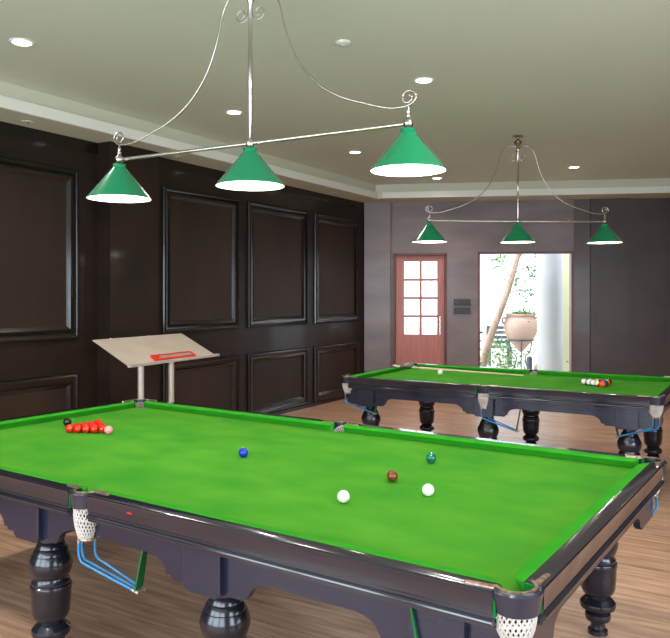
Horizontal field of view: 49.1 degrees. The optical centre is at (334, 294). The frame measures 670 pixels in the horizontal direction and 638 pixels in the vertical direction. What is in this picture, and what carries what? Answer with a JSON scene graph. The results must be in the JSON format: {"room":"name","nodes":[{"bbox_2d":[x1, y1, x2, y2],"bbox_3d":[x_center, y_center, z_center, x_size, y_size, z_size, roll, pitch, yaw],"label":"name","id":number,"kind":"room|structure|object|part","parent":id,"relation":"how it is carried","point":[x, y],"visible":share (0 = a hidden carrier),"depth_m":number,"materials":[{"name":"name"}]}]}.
{"room":"games hall","nodes":[
{"label":"games hall","id":0,"kind":"room"},
{"bbox_2d":[0,121,363,419],"bbox_3d":[-2.841,-0.054,6.817,0.370,3.450,13.160,0,0,31],"label":"wall","id":1,"kind":"structure","parent":0,"point":[270,283],"depth_m":8.29,"materials":[{"name":"black wood"}]},
{"bbox_3d":[-2.986,1.196,6.545,0.040,0.850,1.705,0,0,31],"label":"panel frame","id":2,"kind":"part","parent":1,"relation":"part of","materials":[{"name":"black wood"}]},
{"bbox_3d":[-2.986,-0.402,6.545,0.040,1.675,1.705,0,0,31],"label":"panel frame","id":3,"kind":"part","parent":1,"relation":"part of","materials":[{"name":"black wood"}]},
{"bbox_3d":[-1.591,1.196,8.875,0.040,0.850,1.377,0,0,31],"label":"panel frame","id":4,"kind":"part","parent":1,"relation":"part of","materials":[{"name":"black wood"}]},
{"bbox_3d":[-1.591,-0.402,8.875,0.040,1.675,1.377,0,0,31],"label":"panel frame","id":5,"kind":"part","parent":1,"relation":"part of","materials":[{"name":"black wood"}]},
{"bbox_3d":[-0.774,1.196,10.239,0.040,0.850,1.415,0,0,31],"label":"panel frame","id":6,"kind":"part","parent":1,"relation":"part of","materials":[{"name":"black wood"}]},
{"bbox_3d":[-0.774,-0.402,10.239,0.040,1.675,1.415,0,0,31],"label":"panel frame","id":7,"kind":"part","parent":1,"relation":"part of","materials":[{"name":"black wood"}]},
{"bbox_2d":[270,395,346,414],"bbox_3d":[-2.765,1.649,6.754,0.205,0.045,13.130,0,0,31],"label":"baseboard","id":8,"kind":"structure","parent":1,"relation":"attached to","point":[342,397],"depth_m":10.88,"materials":[{"name":"black wood"}]},
{"bbox_3d":[0.048,1.196,11.611,0.040,0.850,1.375,0,0,31],"label":"panel frame","id":9,"kind":"part","parent":1,"relation":"part of","materials":[{"name":"black wood"}]},
{"bbox_3d":[0.048,-0.402,11.611,0.040,1.675,1.375,0,0,31],"label":"panel frame","id":10,"kind":"part","parent":1,"relation":"part of","materials":[{"name":"black wood"}]},
{"bbox_2d":[0,0,669,184],"bbox_3d":[2.270,-1.829,6.270,10.537,0.100,17.935,0,0,34],"label":"ceiling","id":11,"kind":"structure","parent":0,"point":[585,84],"depth_m":5.94,"materials":[{"name":"white paint"}]},
{"bbox_2d":[9,38,34,46],"bbox_3d":[-2.201,-1.774,5.154,0.172,0.009,0.172,0,0,34],"label":"recessed light","id":12,"kind":"object","parent":11,"relation":"in","point":[22,42],"visible":1,"depth_m":5.15,"materials":[{"name":"white"}]},
{"bbox_2d":[225,110,242,114],"bbox_3d":[-0.981,-1.774,7.126,0.172,0.009,0.172,0,0,34],"label":"recessed light","id":13,"kind":"object","parent":11,"relation":"in","point":[231,112],"visible":1,"depth_m":7.12,"materials":[{"name":"white"}]},
{"bbox_2d":[86,0,445,202],"bbox_3d":[-0.468,-1.179,4.044,2.209,1.199,0.379,0,0,24],"label":"lamp","id":14,"kind":"object","parent":11,"relation":"hanging from","point":[408,155],"visible":1,"depth_m":3.97,"materials":[{"name":"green metal"}]},
{"bbox_3d":[-1.301,-0.687,4.422,0.378,0.213,0.378,0,0,24],"label":"lamp shade","id":15,"kind":"part","parent":14,"relation":"part of","materials":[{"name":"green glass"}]},
{"bbox_3d":[-0.904,-1.292,4.242,0.966,0.787,0.010,0,0,24],"label":"scroll arm","id":16,"kind":"part","parent":14,"relation":"part of","materials":[{"name":"silver metal"}]},
{"bbox_3d":[-0.468,-0.708,4.044,0.378,0.213,0.378,0,0,24],"label":"lamp shade","id":17,"kind":"part","parent":14,"relation":"part of","materials":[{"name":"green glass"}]},
{"bbox_3d":[-0.468,-0.836,4.044,0.052,0.060,0.052,0,0,24],"label":"knob","id":18,"kind":"part","parent":14,"relation":"part of","materials":[{"name":"silver metal"}]},
{"bbox_3d":[-0.468,-1.256,4.044,0.048,0.840,0.048,0,0,24],"label":"hanging rod","id":19,"kind":"part","parent":14,"relation":"part of","materials":[{"name":"silver metal"}]},
{"bbox_3d":[-0.031,-1.313,3.846,0.966,0.752,0.010,0,0,24],"label":"scroll arm","id":20,"kind":"part","parent":14,"relation":"part of","materials":[{"name":"silver metal"}]},
{"bbox_3d":[0.366,-0.728,3.666,0.378,0.213,0.378,0,0,24],"label":"lamp shade","id":21,"kind":"part","parent":14,"relation":"part of","materials":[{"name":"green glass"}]},
{"bbox_2d":[0,81,669,202],"bbox_3d":[2.721,-1.677,6.019,10.973,0.244,17.506,0,0,31],"label":"crown molding","id":22,"kind":"structure","parent":11,"relation":"attached to","point":[6,89],"depth_m":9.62,"materials":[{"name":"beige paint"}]},
{"bbox_2d":[22,120,33,123],"bbox_3d":[-2.756,-1.548,6.579,0.108,0.014,0.108,0,0,34],"label":"fitting","id":23,"kind":"object","parent":22,"relation":"attached to","point":[23,121],"visible":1,"depth_m":6.57,"materials":[{"name":"grey plastic"}]},
{"bbox_2d":[382,186,669,198],"bbox_3d":[6.186,-1.603,10.983,10.970,0.099,0.035,0,0,8],"label":"trim","id":24,"kind":"structure","parent":22,"relation":"attached to","point":[657,189],"depth_m":11.44,"materials":[{"name":"white paint"}]},
{"bbox_2d":[335,39,350,46],"bbox_3d":[0.057,-1.764,5.154,0.110,0.030,0.110,0,0,34],"label":"smoke detector","id":25,"kind":"object","parent":11,"relation":"attached to","point":[342,42],"visible":1,"depth_m":5.12,"materials":[{"name":"grey plastic"}]},
{"bbox_2d":[348,151,361,153],"bbox_3d":[0.249,-1.774,9.118,0.172,0.009,0.172,0,0,34],"label":"recessed light","id":26,"kind":"object","parent":11,"relation":"in","point":[350,152],"visible":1,"depth_m":9.12,"materials":[{"name":"white"}]},
{"bbox_2d":[414,77,433,83],"bbox_3d":[0.736,-1.774,6.065,0.172,0.009,0.172,0,0,34],"label":"recessed light","id":27,"kind":"object","parent":11,"relation":"in","point":[421,80],"visible":1,"depth_m":6.06,"materials":[{"name":"white"}]},
{"bbox_2d":[413,135,622,243],"bbox_3d":[2.046,-1.184,8.200,2.379,1.190,0.379,0,0,-4],"label":"lamp","id":28,"kind":"object","parent":11,"relation":"hanging from","point":[429,233],"visible":1,"depth_m":8.17,"materials":[{"name":"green metal"}]},
{"bbox_3d":[1.049,-0.696,8.129,0.378,0.213,0.378,0,0,-4],"label":"lamp shade","id":29,"kind":"part","parent":28,"relation":"part of","materials":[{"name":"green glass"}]},
{"bbox_3d":[1.526,-1.290,8.163,1.050,0.769,0.010,0,0,-4],"label":"scroll arm","id":30,"kind":"part","parent":28,"relation":"part of","materials":[{"name":"silver metal"}]},
{"bbox_3d":[2.046,-0.696,8.200,0.378,0.213,0.378,0,0,-4],"label":"lamp shade","id":31,"kind":"part","parent":28,"relation":"part of","materials":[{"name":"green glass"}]},
{"bbox_3d":[2.046,-1.244,8.200,0.048,0.840,0.048,0,0,-4],"label":"hanging rod","id":32,"kind":"part","parent":28,"relation":"part of","materials":[{"name":"silver metal"}]},
{"bbox_3d":[2.046,-1.764,8.200,0.124,0.030,0.124,0,0,-4],"label":"ceiling plate","id":33,"kind":"part","parent":28,"relation":"part of","materials":[{"name":"silver metal"}]},
{"bbox_3d":[2.566,-1.290,8.238,1.050,0.769,0.010,0,0,-4],"label":"scroll arm","id":34,"kind":"part","parent":28,"relation":"part of","materials":[{"name":"silver metal"}]},
{"bbox_3d":[3.044,-0.696,8.272,0.378,0.213,0.378,0,0,-4],"label":"lamp shade","id":35,"kind":"part","parent":28,"relation":"part of","materials":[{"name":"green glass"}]},
{"bbox_2d":[0,398,669,637],"bbox_3d":[2.270,1.721,6.270,10.537,0.100,17.935,0,0,34],"label":"floor","id":36,"kind":"structure","parent":0,"point":[100,607],"depth_m":4.19,"materials":[{"name":"brown wood"}]},
{"bbox_2d":[92,333,219,401],"bbox_3d":[-1.605,1.022,6.667,0.487,1.295,1.294,0,0,26],"label":"display stand","id":37,"kind":"object","parent":36,"relation":"on","point":[132,351],"visible":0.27,"depth_m":6.59,"materials":[{"name":"wood"}]},
{"bbox_3d":[-1.672,1.094,6.313,0.053,1.114,0.053,0,0,26],"label":"post","id":38,"kind":"part","parent":37,"relation":"part of","materials":[{"name":"metal"}]},
{"bbox_3d":[-1.494,1.094,6.682,0.053,1.114,0.053,0,0,26],"label":"post","id":39,"kind":"part","parent":37,"relation":"part of","materials":[{"name":"metal"}]},
{"bbox_2d":[150,351,195,360],"bbox_3d":[-1.451,0.548,6.606,0.073,0.051,0.560,0,0,26],"label":"tray","id":40,"kind":"object","parent":37,"relation":"on","point":[158,357],"visible":0.99,"depth_m":6.58,"materials":[{"name":"red plastic"}]},
{"bbox_2d":[0,399,666,637],"bbox_3d":[-0.496,1.236,3.822,3.805,0.870,2.042,0,0,34],"label":"table","id":41,"kind":"object","parent":36,"relation":"on","point":[507,532],"visible":0.99,"depth_m":3.02,"materials":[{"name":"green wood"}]},
{"bbox_3d":[-1.798,0.862,3.539,1.722,0.112,0.084,0,0,34],"label":"rail","id":42,"kind":"part","parent":41,"relation":"part of","materials":[{"name":"brown wood"}]},
{"bbox_2d":[0,466,88,493],"bbox_3d":[-1.758,0.829,3.568,1.732,0.044,0.050,0,0,34],"label":"cushion","id":43,"kind":"object","parent":41,"relation":"on","point":[83,488],"depth_m":3.22,"materials":[{"name":"green fabric"}]},
{"bbox_3d":[-1.297,1.371,3.348,0.192,0.600,0.192,0,0,34],"label":"leg","id":44,"kind":"part","parent":41,"relation":"part of","materials":[{"name":"black wood"}]},
{"bbox_2d":[63,418,71,425],"bbox_3d":[-1.736,0.825,4.755,0.052,0.052,0.052,0,0,34],"label":"ball","id":45,"kind":"object","parent":41,"relation":"on","point":[66,421],"visible":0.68,"depth_m":4.74,"materials":[{"name":"black plastic"}]},
{"bbox_3d":[-2.037,0.862,4.857,0.084,0.112,1.778,0,0,34],"label":"rail","id":46,"kind":"part","parent":41,"relation":"part of","materials":[{"name":"green fabric"}]},
{"bbox_2d":[0,401,134,428],"bbox_3d":[-1.998,0.829,4.831,0.050,0.044,1.752,0,0,34],"label":"cushion","id":47,"kind":"object","parent":41,"relation":"on","point":[128,405],"depth_m":5.03,"materials":[{"name":"green fabric"}]},
{"bbox_2d":[65,424,73,432],"bbox_3d":[-1.639,0.825,4.527,0.052,0.052,0.052,0,0,34],"label":"ball","id":48,"kind":"object","parent":41,"relation":"on","point":[69,428],"visible":1,"depth_m":4.51,"materials":[{"name":"red plastic"}]},
{"bbox_2d":[73,424,81,432],"bbox_3d":[-1.587,0.825,4.523,0.052,0.052,0.052,0,0,34],"label":"ball","id":49,"kind":"object","parent":41,"relation":"on","point":[77,428],"visible":1,"depth_m":4.51,"materials":[{"name":"red plastic"}]},
{"bbox_2d":[82,424,89,432],"bbox_3d":[-1.534,0.825,4.519,0.052,0.052,0.052,0,0,34],"label":"ball","id":50,"kind":"object","parent":41,"relation":"on","point":[86,428],"visible":1,"depth_m":4.50,"materials":[{"name":"red plastic"}]},
{"bbox_3d":[-1.038,0.804,3.016,0.268,0.006,0.068,0,0,34],"label":"pocket plate","id":51,"kind":"part","parent":41,"relation":"part of","materials":[{"name":"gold metal"}]},
{"bbox_2d":[90,425,98,432],"bbox_3d":[-1.481,0.825,4.516,0.052,0.052,0.052,0,0,34],"label":"ball","id":52,"kind":"object","parent":41,"relation":"on","point":[94,428],"visible":1,"depth_m":4.50,"materials":[{"name":"red plastic"}]},
{"bbox_2d":[98,425,105,432],"bbox_3d":[-1.429,0.825,4.512,0.052,0.052,0.052,0,0,34],"label":"ball","id":53,"kind":"object","parent":41,"relation":"on","point":[101,427],"visible":0.89,"depth_m":4.49,"materials":[{"name":"red plastic"}]},
{"bbox_2d":[104,426,112,433],"bbox_3d":[-1.385,0.825,4.483,0.052,0.052,0.052,0,0,34],"label":"ball","id":54,"kind":"object","parent":41,"relation":"on","point":[108,429],"visible":1,"depth_m":4.46,"materials":[{"name":"pink plastic"}]},
{"bbox_3d":[-1.493,0.804,5.614,0.257,0.006,0.116,0,0,-11],"label":"pocket plate","id":55,"kind":"part","parent":41,"relation":"part of","materials":[{"name":"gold metal"}]},
{"bbox_3d":[-0.412,1.371,2.754,0.192,0.600,0.192,0,0,34],"label":"leg","id":56,"kind":"part","parent":41,"relation":"part of","materials":[{"name":"black wood"}]},
{"bbox_3d":[-0.727,0.862,5.135,1.722,0.112,0.084,0,0,34],"label":"rail","id":57,"kind":"part","parent":41,"relation":"part of","materials":[{"name":"green fabric"}]},
{"bbox_2d":[144,401,333,429],"bbox_3d":[-0.738,0.829,5.086,1.732,0.044,0.050,0,0,34],"label":"cushion","id":58,"kind":"object","parent":41,"relation":"on","point":[294,422],"depth_m":5.01,"materials":[{"name":"green fabric"}]},
{"bbox_2d":[238,448,247,457],"bbox_3d":[-0.479,0.825,3.835,0.052,0.052,0.052,0,0,34],"label":"ball","id":59,"kind":"object","parent":41,"relation":"on","point":[243,452],"visible":1,"depth_m":3.81,"materials":[{"name":"blue plastic"}]},
{"bbox_3d":[-0.266,0.862,2.509,1.722,0.112,0.084,0,0,34],"label":"rail","id":60,"kind":"part","parent":41,"relation":"part of","materials":[{"name":"brown wood"}]},
{"bbox_2d":[102,490,496,582],"bbox_3d":[-0.254,0.829,2.558,1.732,0.044,0.050,0,0,34],"label":"cushion","id":61,"kind":"object","parent":41,"relation":"on","point":[425,565],"depth_m":2.42,"materials":[{"name":"green fabric"}]},
{"bbox_3d":[0.045,0.804,4.628,0.268,0.006,0.068,0,0,34],"label":"pocket plate","id":62,"kind":"part","parent":41,"relation":"part of","materials":[{"name":"gold metal"}]},
{"bbox_2d":[337,490,349,502],"bbox_3d":[0.035,0.825,2.998,0.052,0.052,0.052,0,0,34],"label":"ball","id":63,"kind":"object","parent":41,"relation":"on","point":[343,496],"visible":1,"depth_m":2.98,"materials":[{"name":"beige plastic"}]},
{"bbox_2d":[387,470,397,481],"bbox_3d":[0.261,0.825,3.341,0.052,0.052,0.052,0,0,34],"label":"ball","id":64,"kind":"object","parent":41,"relation":"on","point":[392,475],"visible":1,"depth_m":3.32,"materials":[{"name":"brown plastic"}]},
{"bbox_2d":[422,484,433,495],"bbox_3d":[0.394,0.825,3.101,0.052,0.052,0.052,0,0,34],"label":"ball","id":65,"kind":"object","parent":41,"relation":"on","point":[427,489],"visible":1,"depth_m":3.08,"materials":[{"name":"beige plastic"}]},
{"bbox_2d":[426,453,435,462],"bbox_3d":[0.486,0.825,3.710,0.052,0.052,0.052,0,0,34],"label":"ball","id":66,"kind":"object","parent":41,"relation":"on","point":[430,457],"visible":1,"depth_m":3.69,"materials":[{"name":"teal plastic"}]},
{"bbox_2d":[343,424,638,467],"bbox_3d":[0.765,0.829,4.076,1.732,0.044,0.050,0,0,34],"label":"cushion","id":67,"kind":"object","parent":41,"relation":"on","point":[558,454],"depth_m":3.99,"materials":[{"name":"green fabric"}]},
{"bbox_3d":[0.806,0.862,4.105,1.722,0.112,0.084,0,0,34],"label":"rail","id":68,"kind":"part","parent":41,"relation":"part of","materials":[{"name":"green fabric"}]},
{"bbox_3d":[0.501,0.804,2.030,0.257,0.006,0.116,0,0,-11],"label":"pocket plate","id":69,"kind":"part","parent":41,"relation":"part of","materials":[{"name":"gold metal"}]},
{"bbox_2d":[514,463,648,590],"bbox_3d":[1.006,0.829,2.813,0.050,0.044,1.752,0,0,34],"label":"cushion","id":70,"kind":"object","parent":41,"relation":"on","point":[542,559],"depth_m":2.51,"materials":[{"name":"green fabric"}]},
{"bbox_3d":[1.045,0.862,2.787,0.084,0.112,1.778,0,0,34],"label":"rail","id":71,"kind":"part","parent":41,"relation":"part of","materials":[{"name":"brown wood"}]},
{"bbox_3d":[1.300,1.371,3.627,0.192,0.600,0.192,0,0,34],"label":"leg","id":72,"kind":"part","parent":41,"relation":"part of","materials":[{"name":"black wood"}]},
{"bbox_3d":[1.540,0.804,3.576,0.116,0.006,0.257,0,0,-11],"label":"pocket plate","id":73,"kind":"part","parent":41,"relation":"part of","materials":[{"name":"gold metal"}]},
{"bbox_2d":[341,363,669,457],"bbox_3d":[1.735,1.236,7.215,2.976,0.870,1.714,0,0,31],"label":"pool table","id":74,"kind":"object","parent":36,"relation":"on","point":[630,403],"visible":0.86,"depth_m":6.74,"materials":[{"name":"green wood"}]},
{"bbox_3d":[0.356,1.371,7.247,0.192,0.600,0.192,0,0,31],"label":"leg","id":75,"kind":"part","parent":74,"relation":"part of","materials":[{"name":"black wood"}]},
{"bbox_3d":[0.497,0.862,7.955,0.084,0.112,1.450,0,0,31],"label":"rail","id":76,"kind":"part","parent":74,"relation":"part of","materials":[{"name":"brown wood"}]},
{"bbox_2d":[351,364,412,376],"bbox_3d":[0.538,0.829,7.931,0.050,0.044,1.424,0,0,31],"label":"cushion","id":77,"kind":"object","parent":74,"relation":"on","point":[390,370],"depth_m":7.85,"materials":[{"name":"green fabric"}]},
{"bbox_3d":[0.711,0.862,6.898,1.308,0.112,0.084,0,0,31],"label":"rail","id":78,"kind":"part","parent":74,"relation":"part of","materials":[{"name":"brown wood"}]},
{"bbox_3d":[1.054,1.371,8.414,0.192,0.600,0.192,0,0,31],"label":"leg","id":79,"kind":"part","parent":74,"relation":"part of","materials":[{"name":"black wood"}]},
{"bbox_2d":[393,365,523,375],"bbox_3d":[1.311,0.812,7.925,1.418,0.074,0.029,0,0,20],"label":"pool cue","id":80,"kind":"object","parent":74,"relation":"on","point":[398,366],"visible":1,"depth_m":7.95,"materials":[{"name":"beige wood"}]},
{"bbox_3d":[1.530,0.862,8.266,1.308,0.112,0.084,0,0,31],"label":"rail","id":81,"kind":"part","parent":74,"relation":"part of","materials":[{"name":"green fabric"}]},
{"bbox_2d":[417,364,529,373],"bbox_3d":[1.520,0.829,8.217,1.317,0.044,0.050,0,0,31],"label":"cushion","id":82,"kind":"object","parent":74,"relation":"on","point":[470,368],"depth_m":8.15,"materials":[{"name":"green fabric"}]},
{"bbox_3d":[1.385,1.371,6.631,0.192,0.600,0.192,0,0,31],"label":"leg","id":83,"kind":"part","parent":74,"relation":"part of","materials":[{"name":"black wood"}]},
{"bbox_3d":[2.084,1.371,7.798,0.192,0.600,0.192,0,0,31],"label":"leg","id":84,"kind":"part","parent":74,"relation":"part of","materials":[{"name":"black wood"}]},
{"bbox_2d":[503,386,628,394],"bbox_3d":[1.949,0.829,6.212,1.317,0.044,0.050,0,0,31],"label":"cushion","id":85,"kind":"object","parent":74,"relation":"on","point":[503,386],"depth_m":6.19,"materials":[{"name":"green fabric"}]},
{"bbox_3d":[1.939,0.862,6.163,1.308,0.112,0.084,0,0,31],"label":"rail","id":86,"kind":"part","parent":74,"relation":"part of","materials":[{"name":"brown wood"}]},
{"bbox_2d":[599,381,605,386],"bbox_3d":[2.462,0.823,6.748,0.057,0.057,0.057,0,0,34],"label":"ball","id":87,"kind":"object","parent":74,"relation":"on","point":[602,383],"visible":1,"depth_m":6.73,"materials":[{"name":"orange plastic"}]},
{"bbox_2d":[537,370,669,381],"bbox_3d":[2.719,0.829,7.499,1.317,0.044,0.050,0,0,31],"label":"cushion","id":88,"kind":"object","parent":74,"relation":"on","point":[539,372],"depth_m":7.47,"materials":[{"name":"green fabric"}]},
{"bbox_3d":[2.758,0.862,7.531,1.308,0.112,0.084,0,0,31],"label":"rail","id":89,"kind":"part","parent":74,"relation":"part of","materials":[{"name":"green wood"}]},
{"bbox_3d":[2.415,1.371,6.015,0.192,0.600,0.192,0,0,31],"label":"leg","id":90,"kind":"part","parent":74,"relation":"part of","materials":[{"name":"black wood"}]},
{"bbox_3d":[3.113,1.371,7.181,0.192,0.600,0.192,0,0,31],"label":"leg","id":91,"kind":"part","parent":74,"relation":"part of","materials":[{"name":"black wood"}]},
{"bbox_2d":[652,381,669,396],"bbox_3d":[2.931,0.829,6.498,0.050,0.044,1.424,0,0,31],"label":"cushion","id":92,"kind":"object","parent":74,"relation":"on","point":[666,387],"depth_m":6.19,"materials":[{"name":"green fabric"}]},
{"bbox_3d":[2.972,0.862,6.474,0.084,0.112,1.450,0,0,31],"label":"rail","id":93,"kind":"part","parent":74,"relation":"part of","materials":[{"name":"brown wood"}]},
{"bbox_2d":[364,202,390,371],"bbox_3d":[0.719,0.048,12.378,0.445,3.246,0.101,0,0,8],"label":"wall","id":94,"kind":"structure","parent":0,"point":[377,216],"depth_m":12.33,"materials":[{"name":"grey paint"}]},
{"bbox_2d":[391,199,589,371],"bbox_3d":[2.178,-0.054,12.311,4.010,3.450,0.200,0,0,8],"label":"wall","id":95,"kind":"structure","parent":0,"point":[464,240],"depth_m":12.18,"materials":[{"name":"grey paint"}]},
{"bbox_2d":[393,253,446,364],"bbox_3d":[1.437,0.484,12.394,0.902,2.374,0.175,0,0,8],"label":"door","id":96,"kind":"structure","parent":95,"relation":"in","point":[419,279],"depth_m":12.37,"materials":[{"name":"red wood"}]},
{"bbox_3d":[1.299,-0.420,12.410,0.254,0.287,0.004,0,0,8],"label":"pane","id":97,"kind":"part","parent":96,"relation":"part of","materials":[{"name":"white glass"}]},
{"bbox_3d":[1.299,-0.103,12.410,0.254,0.268,0.004,0,0,8],"label":"pane","id":98,"kind":"part","parent":96,"relation":"part of","materials":[{"name":"white glass"}]},
{"bbox_3d":[1.299,0.205,12.410,0.254,0.268,0.004,0,0,8],"label":"pane","id":99,"kind":"part","parent":96,"relation":"part of","materials":[{"name":"white glass"}]},
{"bbox_3d":[1.299,0.522,12.410,0.254,0.287,0.004,0,0,8],"label":"pane","id":100,"kind":"part","parent":96,"relation":"part of","materials":[{"name":"white"}]},
{"bbox_3d":[1.594,-0.420,12.366,0.254,0.287,0.004,0,0,8],"label":"pane","id":101,"kind":"part","parent":96,"relation":"part of","materials":[{"name":"white glass"}]},
{"bbox_3d":[1.594,-0.103,12.366,0.254,0.268,0.004,0,0,8],"label":"pane","id":102,"kind":"part","parent":96,"relation":"part of","materials":[{"name":"white glass"}]},
{"bbox_3d":[1.594,0.205,12.366,0.254,0.268,0.004,0,0,8],"label":"pane","id":103,"kind":"part","parent":96,"relation":"part of","materials":[{"name":"white glass"}]},
{"bbox_3d":[1.594,0.522,12.366,0.254,0.287,0.004,0,0,8],"label":"pane","id":104,"kind":"part","parent":96,"relation":"part of","materials":[{"name":"white"}]},
{"bbox_3d":[1.762,0.511,12.298,0.026,0.320,0.040,0,0,8],"label":"handle","id":105,"kind":"part","parent":96,"relation":"part of","materials":[{"name":"silver metal"}]},
{"bbox_2d":[453,299,471,305],"bbox_3d":[2.116,0.123,12.199,0.318,0.112,0.040,0,0,8],"label":"wall plaque","id":106,"kind":"object","parent":95,"relation":"attached to","point":[457,302],"visible":1,"depth_m":12.20,"materials":[{"name":"brown metal"}]},
{"bbox_3d":[2.118,0.113,12.212,0.270,0.092,0.014,0,0,9],"label":"plate","id":107,"kind":"part","parent":106,"relation":"part of","materials":[{"name":"grey metal"}]},
{"bbox_2d":[453,308,471,313],"bbox_3d":[2.116,0.263,12.199,0.318,0.107,0.040,0,0,8],"label":"wall plaque","id":108,"kind":"object","parent":95,"relation":"attached to","point":[456,310],"visible":1,"depth_m":12.21,"materials":[{"name":"brown metal"}]},
{"bbox_2d":[478,251,573,371],"bbox_3d":[3.147,0.479,12.161,1.531,2.384,0.212,0,0,8],"label":"trim","id":109,"kind":"structure","parent":95,"relation":"attached to","point":[571,253],"depth_m":12.04,"materials":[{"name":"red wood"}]},
{"bbox_2d":[590,198,669,375],"bbox_3d":[7.936,-0.054,11.427,7.640,3.450,0.250,0,0,8],"label":"wall","id":110,"kind":"structure","parent":0,"point":[630,279],"depth_m":11.80,"materials":[{"name":"paint"}]},
{"label":"outside","id":111,"kind":"structure","parent":0,"visible":0},
{"bbox_2d":[480,328,536,368],"bbox_3d":[4.439,1.791,25.118,28.000,0.160,25.800,0,0,8],"label":"ground","id":112,"kind":"structure","parent":111,"point":[483,335],"depth_m":21.81,"materials":[{"name":"white"}]},
{"bbox_2d":[480,318,489,364],"bbox_3d":[2.499,0.871,14.410,1.060,1.869,1.113,0,0,34],"label":"shrub","id":113,"kind":"object","parent":112,"relation":"on","point":[481,332],"visible":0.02,"depth_m":14.36,"materials":[{"name":"green plant"}]},
{"bbox_2d":[486,325,511,365],"bbox_3d":[4.036,1.236,18.046,0.560,0.950,0.500,0,0,5],"label":"garden chair","id":114,"kind":"object","parent":112,"relation":"on","point":[487,326],"visible":0.3,"depth_m":18.25,"materials":[{"name":"grey paint"}]},
{"bbox_2d":[480,322,535,368],"bbox_3d":[3.821,1.135,16.374,1.726,1.237,1.528,0,0,-10],"label":"shrub","id":115,"kind":"object","parent":112,"relation":"on","point":[500,365],"visible":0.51,"depth_m":16.30,"materials":[{"name":"green plant"}]},
{"bbox_3d":[3.763,1.491,16.320,0.340,0.525,0.266,0,0,34],"label":"stem","id":116,"kind":"part","parent":115,"relation":"part of","materials":[{"name":"green plant"}]},
{"bbox_2d":[480,254,536,366],"bbox_3d":[3.763,0.041,15.094,1.703,3.367,0.973,0,0,-2],"label":"tree","id":117,"kind":"object","parent":112,"relation":"on","point":[488,343],"visible":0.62,"depth_m":15.05,"materials":[{"name":"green plant"}]},
{"bbox_2d":[507,339,533,368],"bbox_3d":[3.849,1.312,15.191,0.557,0.807,0.552,0,0,34],"label":"stand","id":118,"kind":"object","parent":112,"relation":"on","point":[509,340],"visible":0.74,"depth_m":15.21,"materials":[{"name":"grey metal"}]},
{"bbox_3d":[3.712,1.312,15.312,0.197,0.807,0.028,0,0,42],"label":"leg","id":119,"kind":"part","parent":118,"relation":"part of","materials":[{"name":"grey metal"}]},
{"bbox_2d":[501,307,536,351],"bbox_3d":[3.812,0.711,15.197,0.756,0.921,0.768,0,0,-32],"label":"urn","id":120,"kind":"object","parent":118,"relation":"on","point":[517,325],"visible":0.91,"depth_m":14.95,"materials":[{"name":"ceramic"}]},
{"bbox_3d":[3.814,1.312,15.008,0.027,0.807,0.196,0,0,12],"label":"leg","id":121,"kind":"part","parent":118,"relation":"part of","materials":[{"name":"grey metal"}]},
{"bbox_3d":[4.026,1.312,15.248,0.198,0.807,0.028,0,0,-18],"label":"leg","id":122,"kind":"part","parent":118,"relation":"part of","materials":[{"name":"grey metal"}]},
{"bbox_2d":[526,356,531,368],"bbox_3d":[3.739,1.444,14.108,0.110,0.535,0.110,0,0,34],"label":"bollard","id":123,"kind":"object","parent":112,"relation":"on","point":[529,358],"visible":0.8,"depth_m":14.06,"materials":[{"name":"grey metal"}]},
{"bbox_2d":[537,254,562,370],"bbox_3d":[4.105,-0.409,14.007,0.580,4.240,0.580,0,0,34],"label":"column","id":124,"kind":"structure","parent":112,"relation":"on","point":[549,266],"depth_m":13.81,"materials":[{"name":"white paint"}]},
{"bbox_2d":[563,254,568,370],"bbox_3d":[4.732,-0.409,14.887,0.320,4.240,0.320,0,0,5],"label":"pier","id":125,"kind":"structure","parent":112,"relation":"on","point":[565,256],"depth_m":14.73,"materials":[{"name":"beige paint"}]}
]}

